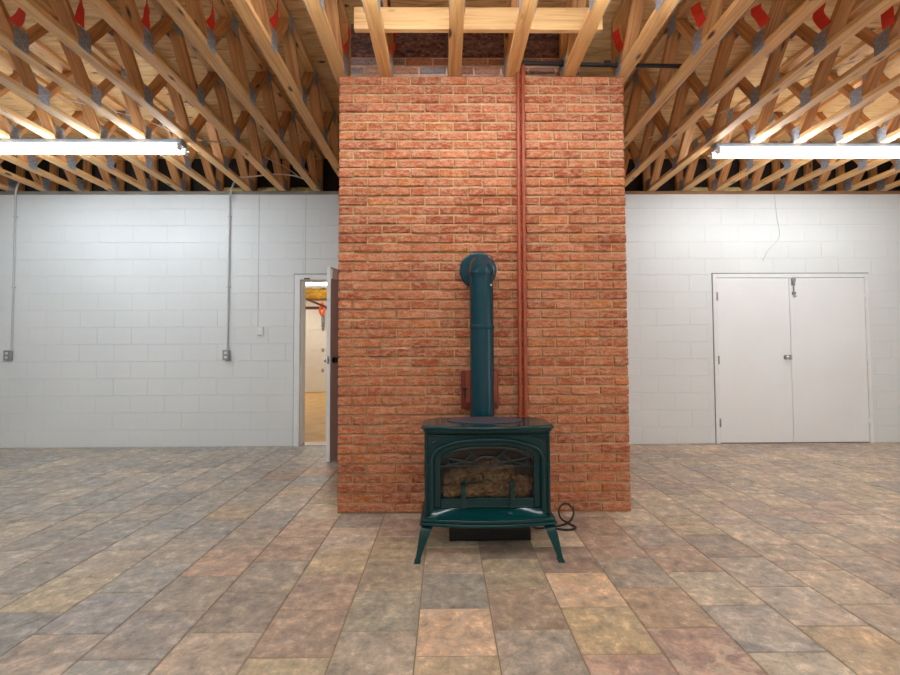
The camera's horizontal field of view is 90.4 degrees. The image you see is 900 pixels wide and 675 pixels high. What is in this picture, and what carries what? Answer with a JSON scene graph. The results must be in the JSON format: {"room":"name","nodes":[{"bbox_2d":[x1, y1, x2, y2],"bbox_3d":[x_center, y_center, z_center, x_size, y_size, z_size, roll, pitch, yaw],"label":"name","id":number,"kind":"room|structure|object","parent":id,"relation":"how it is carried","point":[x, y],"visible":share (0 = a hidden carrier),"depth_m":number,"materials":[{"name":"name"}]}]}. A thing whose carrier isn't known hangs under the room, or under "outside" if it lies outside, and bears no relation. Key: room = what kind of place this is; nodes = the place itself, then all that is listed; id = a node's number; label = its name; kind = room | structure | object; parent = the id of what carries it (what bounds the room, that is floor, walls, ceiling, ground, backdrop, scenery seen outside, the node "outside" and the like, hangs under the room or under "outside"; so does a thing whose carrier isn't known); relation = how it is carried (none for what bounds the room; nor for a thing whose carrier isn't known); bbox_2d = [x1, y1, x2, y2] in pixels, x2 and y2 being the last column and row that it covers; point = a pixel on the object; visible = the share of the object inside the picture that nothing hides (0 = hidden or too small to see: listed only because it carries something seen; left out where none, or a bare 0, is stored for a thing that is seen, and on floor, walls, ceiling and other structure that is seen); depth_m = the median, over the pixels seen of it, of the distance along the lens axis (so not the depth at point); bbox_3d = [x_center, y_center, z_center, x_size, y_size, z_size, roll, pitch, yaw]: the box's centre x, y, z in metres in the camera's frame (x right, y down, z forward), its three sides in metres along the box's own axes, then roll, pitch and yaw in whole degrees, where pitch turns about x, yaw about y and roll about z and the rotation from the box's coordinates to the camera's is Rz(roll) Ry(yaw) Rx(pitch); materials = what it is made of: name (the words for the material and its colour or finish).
{"room":"basement","nodes":[
{"label":"basement","id":0,"kind":"room"},
{"bbox_2d":[306,298,325,307],"bbox_3d":[-3.903,-1.045,12.131,1.074,0.486,0.057,0,-2,-3],"label":"strut","id":1,"kind":"object","parent":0,"point":[307,299],"visible":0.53,"depth_m":12.12,"materials":[{"name":"metal"}]},
{"bbox_2d":[306,285,326,305],"bbox_3d":[-3.032,-0.085,12.931,7.000,3.300,0.100,0,-2,-1],"label":"wall","id":2,"kind":"structure","parent":0,"point":[324,301],"depth_m":12.91,"materials":[{"name":"paint"}]},
{"bbox_2d":[305,306,326,391],"bbox_3d":[-3.529,0.332,12.791,4.000,2.440,0.100,0,-2,-1],"label":"garage door","id":3,"kind":"structure","parent":2,"relation":"in","point":[315,335],"depth_m":12.77,"materials":[{"name":"metal"}]},
{"bbox_2d":[319,302,324,315],"bbox_3d":[-3.633,-0.805,12.691,0.190,0.396,0.090,0,-2,-1],"label":"pull cord","id":4,"kind":"object","parent":3,"relation":"hanging from","point":[320,307],"visible":0.83,"depth_m":12.66,"materials":[{"name":"orange plastic"}]},
{"bbox_2d":[321,316,324,326],"bbox_3d":[-3.611,-0.450,12.718,0.090,0.300,0.086,0,-2,-1],"label":"spring","id":5,"kind":"object","parent":3,"relation":"attached to","point":[323,317],"visible":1,"depth_m":12.68,"materials":[{"name":"grey metal"}]},
{"bbox_2d":[306,288,326,298],"bbox_3d":[-3.834,-1.240,12.711,5.000,0.341,0.394,0,-2,-1],"label":"insulation batt","id":6,"kind":"object","parent":2,"relation":"attached to","point":[321,293],"visible":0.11,"depth_m":12.57,"materials":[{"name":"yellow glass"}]},
{"bbox_2d":[0,392,899,674],"bbox_3d":[-0.045,1.319,4.906,14.800,0.100,16.300,0,-2,-1],"label":"floor","id":7,"kind":"structure","parent":0,"point":[737,558],"depth_m":2.23,"materials":[{"name":"tile"}]},
{"bbox_2d":[337,24,630,512],"bbox_3d":[0.221,-0.564,4.072,2.035,3.601,1.906,0,-2,-1],"label":"brick chimney","id":8,"kind":"object","parent":7,"relation":"on","point":[428,157],"visible":0.89,"depth_m":3.13,"materials":[{"name":"red brick"}]},
{"bbox_2d":[303,0,350,83],"bbox_3d":[-0.742,-2.136,1.780,0.141,0.474,2.980,0,-2,-1],"label":"truss","id":9,"kind":"object","parent":8,"relation":"on","point":[331,23],"visible":0.91,"depth_m":2.95,"materials":[{"name":"brown wood"}]},
{"bbox_2d":[361,0,396,76],"bbox_3d":[-0.418,-2.138,1.783,0.140,0.474,2.980,0,-2,-1],"label":"truss","id":10,"kind":"object","parent":8,"relation":"on","point":[383,43],"visible":0.7,"depth_m":2.87,"materials":[{"name":"brown wood"}]},
{"bbox_2d":[354,7,602,32],"bbox_3d":[0.177,-1.980,2.790,1.544,0.140,0.038,0,-2,-1],"label":"board","id":11,"kind":"object","parent":10,"relation":"on","point":[395,19],"visible":0.82,"depth_m":2.77,"materials":[{"name":"brown wood"}]},
{"bbox_2d":[448,0,465,76],"bbox_3d":[0.047,-2.139,1.788,0.093,0.474,2.980,0,-2,-1],"label":"truss","id":12,"kind":"object","parent":8,"relation":"on","point":[456,7],"visible":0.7,"depth_m":2.79,"materials":[{"name":"brown wood"}]},
{"bbox_2d":[460,252,495,416],"bbox_3d":[0.198,0.021,2.978,0.256,1.236,0.232,0,-2,-1],"label":"flue pipe","id":13,"kind":"object","parent":8,"relation":"attached to","point":[477,269],"visible":0.94,"depth_m":2.89,"materials":[{"name":"green metal"}]},
{"bbox_2d":[461,370,498,408],"bbox_3d":[0.202,0.354,3.054,0.256,0.260,0.057,0,-2,-1],"label":"junction box","id":14,"kind":"object","parent":8,"relation":"attached to","point":[465,374],"visible":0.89,"depth_m":3.04,"materials":[{"name":"red paint"}]},
{"bbox_2d":[516,72,521,416],"bbox_3d":[0.480,-0.359,3.093,0.040,3.120,0.032,0,-2,-1],"label":"pipe","id":15,"kind":"object","parent":8,"relation":"attached to","point":[518,193],"visible":0.65,"depth_m":3.09,"materials":[{"name":"red metal"}]},
{"bbox_2d":[504,0,538,76],"bbox_3d":[0.453,-2.141,1.792,0.093,0.474,2.980,0,-2,-1],"label":"truss","id":16,"kind":"object","parent":8,"relation":"on","point":[515,43],"visible":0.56,"depth_m":2.87,"materials":[{"name":"brown wood"}]},
{"bbox_2d":[521,60,681,67],"bbox_3d":[1.086,-1.932,3.159,1.230,0.042,0.049,0,-2,-1],"label":"pipe","id":17,"kind":"object","parent":16,"relation":"attached to","point":[607,63],"visible":0.67,"depth_m":3.15,"materials":[{"name":"grey metal"}]},
{"bbox_2d":[521,64,526,416],"bbox_3d":[0.516,-0.359,3.094,0.039,3.120,0.032,0,-2,-1],"label":"pipe","id":18,"kind":"object","parent":8,"relation":"attached to","point":[523,194],"visible":0.76,"depth_m":3.10,"materials":[{"name":"red metal"}]},
{"bbox_2d":[559,0,610,76],"bbox_3d":[0.860,-2.142,1.796,0.093,0.474,2.980,0,-2,-1],"label":"truss","id":19,"kind":"object","parent":8,"relation":"on","point":[573,47],"visible":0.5,"depth_m":2.93,"materials":[{"name":"brown wood"}]},
{"bbox_2d":[611,0,679,83],"bbox_3d":[1.222,-2.144,1.800,0.140,0.474,2.980,0,-2,-1],"label":"truss","id":20,"kind":"object","parent":8,"relation":"on","point":[628,48],"visible":0.93,"depth_m":3.00,"materials":[{"name":"brown wood"}]},
{"bbox_2d":[414,417,564,563],"bbox_3d":[0.202,0.837,2.614,0.790,0.698,0.555,0,-2,-1],"label":"gas stove","id":21,"kind":"object","parent":7,"relation":"on","point":[486,478],"visible":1,"depth_m":2.52,"materials":[{"name":"green metal"}]},
{"bbox_2d":[532,503,576,530],"bbox_3d":[0.637,1.139,2.845,0.350,0.108,0.207,0,-2,-1],"label":"power cord","id":22,"kind":"object","parent":7,"relation":"on","point":[562,504],"visible":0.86,"depth_m":2.82,"materials":[{"name":"black rubber"}]},
{"bbox_2d":[0,194,899,447],"bbox_3d":[-0.057,-0.225,5.473,14.800,3.025,0.196,0,-2,-1],"label":"wall","id":23,"kind":"structure","parent":0,"point":[120,328],"depth_m":5.37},
{"bbox_2d":[3,350,12,360],"bbox_3d":[-5.218,0.213,5.280,0.074,0.120,0.052,0,-2,-1],"label":"outlet box","id":24,"kind":"object","parent":23,"relation":"attached to","point":[7,354],"visible":1,"depth_m":5.26,"materials":[{"name":"grey metal"}]},
{"bbox_2d":[10,182,19,350],"bbox_3d":[-5.169,-0.883,5.316,0.112,2.079,0.062,0,-2,-1],"label":"conduit","id":25,"kind":"object","parent":23,"relation":"attached to","point":[15,216],"visible":0.84,"depth_m":5.33,"materials":[{"name":"grey metal"}]},
{"bbox_2d":[0,191,338,194],"bbox_3d":[-4.140,-1.740,5.480,6.646,0.035,0.198,0,-2,-1],"label":"trim","id":26,"kind":"structure","parent":23,"relation":"on","point":[1,192],"depth_m":5.39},
{"bbox_2d":[0,149,25,191],"bbox_3d":[-5.247,-2.079,2.878,0.093,0.474,5.270,0,-2,-1],"label":"truss","id":27,"kind":"object","parent":26,"relation":"on","point":[6,184],"visible":0.38,"depth_m":5.35,"materials":[{"name":"brown wood"}]},
{"bbox_2d":[0,138,58,191],"bbox_3d":[-4.841,-2.080,2.882,0.093,0.474,5.270,0,-2,-1],"label":"truss","id":28,"kind":"object","parent":26,"relation":"on","point":[41,184],"visible":0.29,"depth_m":5.26,"materials":[{"name":"brown wood"}]},
{"bbox_2d":[0,117,91,191],"bbox_3d":[-4.435,-2.082,2.886,0.093,0.474,5.270,0,-2,-1],"label":"truss","id":29,"kind":"object","parent":26,"relation":"on","point":[29,163],"visible":0.41,"depth_m":4.93,"materials":[{"name":"brown wood"}]},
{"bbox_2d":[0,90,125,190],"bbox_3d":[-4.028,-2.083,2.890,0.093,0.474,5.270,0,-2,-1],"label":"truss","id":30,"kind":"object","parent":26,"relation":"on","point":[66,162],"visible":0.48,"depth_m":4.66,"materials":[{"name":"brown wood"}]},
{"bbox_2d":[0,139,189,155],"bbox_3d":[-3.669,-1.754,4.103,2.484,0.108,0.140,0,-2,-1],"label":"fluorescent light","id":31,"kind":"object","parent":30,"relation":"attached to","point":[178,144],"visible":1,"depth_m":4.07,"materials":[{"name":"grey"}]},
{"bbox_2d":[0,50,158,190],"bbox_3d":[-3.622,-2.085,2.895,0.093,0.474,5.270,0,-2,-1],"label":"truss","id":32,"kind":"object","parent":26,"relation":"on","point":[49,130],"visible":0.43,"depth_m":4.22,"materials":[{"name":"brown wood"}]},
{"bbox_2d":[0,23,191,191],"bbox_3d":[-3.192,-2.087,2.899,0.140,0.474,5.270,0,-2,-1],"label":"truss","id":33,"kind":"object","parent":26,"relation":"on","point":[40,96],"visible":0.52,"depth_m":3.80,"materials":[{"name":"brown wood"}]},
{"bbox_2d":[0,0,223,190],"bbox_3d":[-2.785,-2.088,2.903,0.141,0.474,5.270,0,-2,-1],"label":"truss","id":34,"kind":"object","parent":26,"relation":"on","point":[17,41],"visible":0.69,"depth_m":3.49,"materials":[{"name":"brown wood"}]},
{"bbox_2d":[11,0,256,190],"bbox_3d":[-2.380,-2.090,2.907,0.139,0.474,5.270,0,-2,-1],"label":"truss","id":35,"kind":"object","parent":26,"relation":"on","point":[74,37],"visible":0.61,"depth_m":3.38,"materials":[{"name":"brown wood"}]},
{"bbox_2d":[239,173,303,179],"bbox_3d":[-2.147,-1.895,5.231,0.936,0.130,0.142,-1,-2,10],"label":"cable","id":36,"kind":"object","parent":35,"relation":"attached to","point":[277,173],"visible":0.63,"depth_m":5.17,"materials":[{"name":"beige plastic"}]},
{"bbox_2d":[84,0,289,190],"bbox_3d":[-1.972,-2.091,2.912,0.142,0.474,5.270,0,-2,-1],"label":"truss","id":37,"kind":"object","parent":26,"relation":"on","point":[142,39],"visible":0.82,"depth_m":3.41,"materials":[{"name":"brown wood"}]},
{"bbox_2d":[55,97,298,176],"bbox_3d":[-2.482,-1.937,4.385,2.095,0.179,0.167,1,-3,-39],"label":"cable","id":38,"kind":"object","parent":37,"relation":"attached to","point":[55,97],"visible":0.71,"depth_m":4.21,"materials":[{"name":"beige plastic"}]},
{"bbox_2d":[223,187,243,190],"bbox_3d":[-2.631,-1.800,5.476,0.280,0.075,0.118,0,-2,-1],"label":"tuft","id":39,"kind":"object","parent":26,"relation":"on","point":[225,188],"visible":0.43,"depth_m":5.43,"materials":[{"name":"yellow glass"}]},
{"bbox_2d":[157,0,322,190],"bbox_3d":[-1.567,-2.093,2.916,0.140,0.474,5.270,0,-2,-1],"label":"truss","id":40,"kind":"object","parent":26,"relation":"on","point":[193,23],"visible":0.96,"depth_m":3.46,"materials":[{"name":"brown wood"}]},
{"bbox_2d":[257,187,277,190],"bbox_3d":[-2.225,-1.801,5.482,0.280,0.074,0.116,0,-2,-1],"label":"tuft","id":41,"kind":"object","parent":26,"relation":"on","point":[265,188],"visible":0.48,"depth_m":5.43,"materials":[{"name":"yellow glass"}]},
{"bbox_2d":[231,0,339,178],"bbox_3d":[-1.160,-2.094,2.920,0.141,0.474,5.270,0,-2,-1],"label":"truss","id":42,"kind":"object","parent":26,"relation":"on","point":[255,13],"visible":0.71,"depth_m":3.35,"materials":[{"name":"brown wood"}]},
{"bbox_2d":[290,187,311,190],"bbox_3d":[-1.819,-1.803,5.484,0.280,0.074,0.119,0,-2,-1],"label":"tuft","id":43,"kind":"object","parent":26,"relation":"on","point":[296,188],"visible":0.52,"depth_m":5.44,"materials":[{"name":"yellow glass"}]},
{"bbox_2d":[222,350,229,359],"bbox_3d":[-2.654,0.208,5.306,0.074,0.120,0.052,0,-2,-1],"label":"outlet box","id":44,"kind":"object","parent":23,"relation":"attached to","point":[225,353],"visible":1,"depth_m":5.28,"materials":[{"name":"grey metal"}]},
{"bbox_2d":[226,181,234,349],"bbox_3d":[-2.617,-0.892,5.342,0.115,2.079,0.062,0,-2,-1],"label":"conduit","id":45,"kind":"object","parent":23,"relation":"attached to","point":[233,183],"visible":0.89,"depth_m":5.35,"materials":[{"name":"grey metal"}]},
{"bbox_2d":[258,194,259,300],"bbox_3d":[-2.301,-0.930,5.375,0.006,1.599,0.004,0,-2,-1],"label":"wire cover","id":46,"kind":"object","parent":23,"relation":"attached to","point":[259,194],"visible":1,"depth_m":5.37,"materials":[{"name":"grey plastic"}]},
{"bbox_2d":[257,327,263,334],"bbox_3d":[-2.263,-0.079,5.331,0.072,0.100,0.030,0,-2,-1],"label":"thermostat","id":47,"kind":"object","parent":23,"relation":"attached to","point":[260,330],"visible":1,"depth_m":5.32,"materials":[{"name":"white plastic"}]},
{"bbox_2d":[305,224,305,272],"bbox_3d":[-1.741,-1.251,5.392,0.005,0.961,0.004,0,-2,-1],"label":"wire cover","id":48,"kind":"object","parent":23,"relation":"attached to","point":[305,224],"visible":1,"depth_m":5.38,"materials":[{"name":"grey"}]},
{"bbox_2d":[293,267,339,461],"bbox_3d":[-1.371,0.249,5.039,0.994,2.058,1.043,0,-2,-1],"label":"door","id":49,"kind":"structure","parent":23,"relation":"in","point":[331,278],"depth_m":4.67,"materials":[{"name":"white paint"}]},
{"bbox_2d":[0,159,899,190],"bbox_3d":[-0.065,-2.003,5.609,14.800,0.466,0.040,0,-2,-1],"label":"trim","id":50,"kind":"structure","parent":23,"relation":"attached to","point":[330,178],"depth_m":5.57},
{"bbox_2d":[625,191,899,193],"bbox_3d":[4.278,-1.771,5.566,6.117,0.035,0.198,0,-2,-1],"label":"trim","id":51,"kind":"structure","parent":23,"relation":"on","point":[626,192],"depth_m":5.46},
{"bbox_2d":[623,0,754,148],"bbox_3d":[1.637,-2.105,2.948,0.140,0.474,5.270,0,-2,-1],"label":"truss","id":52,"kind":"object","parent":51,"relation":"on","point":[715,26],"visible":0.59,"depth_m":3.26,"materials":[{"name":"brown wood"}]},
{"bbox_2d":[623,0,755,150],"bbox_3d":[1.715,-1.891,2.986,0.016,0.016,4.600,0,-2,-1],"label":"cable","id":53,"kind":"object","parent":52,"relation":"attached to","point":[755,0],"visible":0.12,"depth_m":3.09,"materials":[{"name":"black rubber"}]},
{"bbox_2d":[689,187,708,190],"bbox_3d":[3.058,-1.821,5.535,0.280,0.075,0.119,0,-2,-1],"label":"tuft","id":54,"kind":"object","parent":51,"relation":"on","point":[693,188],"visible":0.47,"depth_m":5.49,"materials":[{"name":"yellow glass"}]},
{"bbox_2d":[623,0,826,187],"bbox_3d":[2.042,-2.106,2.952,0.143,0.474,5.270,0,-2,-1],"label":"truss","id":55,"kind":"object","parent":51,"relation":"on","point":[764,42],"visible":0.66,"depth_m":3.38,"materials":[{"name":"brown wood"}]},
{"bbox_2d":[722,187,741,190],"bbox_3d":[3.464,-1.823,5.535,0.280,0.074,0.112,0,-2,-1],"label":"tuft","id":56,"kind":"object","parent":51,"relation":"on","point":[726,188],"visible":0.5,"depth_m":5.49,"materials":[{"name":"yellow glass"}]},
{"bbox_2d":[642,0,898,190],"bbox_3d":[2.451,-2.108,2.957,0.139,0.474,5.270,0,-2,-1],"label":"truss","id":57,"kind":"object","parent":51,"relation":"on","point":[825,43],"visible":0.65,"depth_m":3.42,"materials":[{"name":"brown wood"}]},
{"bbox_2d":[675,0,899,190],"bbox_3d":[2.856,-2.109,2.961,0.141,0.474,5.270,0,-2,-1],"label":"truss","id":58,"kind":"object","parent":51,"relation":"on","point":[886,43],"visible":0.67,"depth_m":3.56,"materials":[{"name":"brown wood"}]},
{"bbox_2d":[649,58,863,137],"bbox_3d":[2.603,-2.060,3.902,1.641,0.169,0.018,-2,-3,37],"label":"cable","id":59,"kind":"object","parent":58,"relation":"attached to","point":[863,58],"visible":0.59,"depth_m":3.90,"materials":[{"name":"beige plastic"}]},
{"bbox_2d":[706,26,899,190],"bbox_3d":[3.263,-2.111,2.965,0.140,0.474,5.270,0,-2,-1],"label":"truss","id":60,"kind":"object","parent":51,"relation":"on","point":[865,94],"visible":0.46,"depth_m":3.94,"materials":[{"name":"brown wood"}]},
{"bbox_2d":[739,51,899,190],"bbox_3d":[3.693,-2.112,2.969,0.093,0.474,5.270,0,-2,-1],"label":"truss","id":61,"kind":"object","parent":51,"relation":"on","point":[845,133],"visible":0.44,"depth_m":4.25,"materials":[{"name":"brown wood"}]},
{"bbox_2d":[708,143,899,158],"bbox_3d":[3.720,-1.779,4.253,2.484,0.108,0.140,0,-2,-1],"label":"fluorescent light","id":62,"kind":"object","parent":61,"relation":"attached to","point":[719,148],"visible":1,"depth_m":4.21,"materials":[{"name":"grey"}]},
{"bbox_2d":[771,85,899,190],"bbox_3d":[4.099,-2.114,2.973,0.093,0.474,5.270,0,-2,-1],"label":"truss","id":63,"kind":"object","parent":51,"relation":"on","point":[889,133],"visible":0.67,"depth_m":4.74,"materials":[{"name":"brown wood"}]},
{"bbox_2d":[803,119,899,190],"bbox_3d":[4.505,-2.115,2.978,0.093,0.474,5.270,0,-2,-1],"label":"truss","id":64,"kind":"object","parent":51,"relation":"on","point":[821,183],"visible":0.36,"depth_m":5.11,"materials":[{"name":"brown wood"}]},
{"bbox_2d":[836,126,899,190],"bbox_3d":[4.912,-2.117,2.982,0.093,0.474,5.270,0,-2,-1],"label":"truss","id":65,"kind":"object","parent":51,"relation":"on","point":[852,184],"visible":0.28,"depth_m":5.33,"materials":[{"name":"brown wood"}]},
{"bbox_2d":[868,153,899,190],"bbox_3d":[5.318,-2.119,2.986,0.093,0.474,5.270,0,-2,-1],"label":"truss","id":66,"kind":"object","parent":51,"relation":"on","point":[885,184],"visible":0.41,"depth_m":5.43,"materials":[{"name":"brown wood"}]},
{"bbox_2d":[763,194,779,259],"bbox_3d":[3.910,-1.339,5.451,0.226,0.822,0.005,0,-2,-1],"label":"loose wire","id":67,"kind":"object","parent":23,"relation":"attached to","point":[774,194],"visible":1,"depth_m":5.45,"materials":[{"name":"grey"}]},
{"bbox_2d":[711,273,873,443],"bbox_3d":[4.138,0.241,5.424,1.920,2.056,0.176,0,-2,-1],"label":"door","id":68,"kind":"structure","parent":23,"relation":"in","point":[792,351],"depth_m":5.39,"materials":[{"name":"white paint"}]},
{"bbox_2d":[0,0,899,158],"bbox_3d":[-0.021,-2.405,1.169,15.200,0.019,8.965,0,-2,-1],"label":"ceiling","id":69,"kind":"structure","parent":0,"point":[599,50],"depth_m":3.73,"materials":[{"name":"brown wood"}]},
{"bbox_3d":[-3.002,-1.914,9.327,7.200,0.100,7.435,0,-2,-1],"label":"ceiling","id":70,"kind":"structure","parent":0,"visible":0},
{"bbox_2d":[306,283,326,284],"bbox_3d":[-3.321,-1.555,11.229,4.400,0.480,0.200,0,-2,-1],"label":"light","id":71,"kind":"object","parent":70,"relation":"attached to","point":[306,283],"visible":0.17,"depth_m":11.15,"materials":[{"name":"grey plastic"}]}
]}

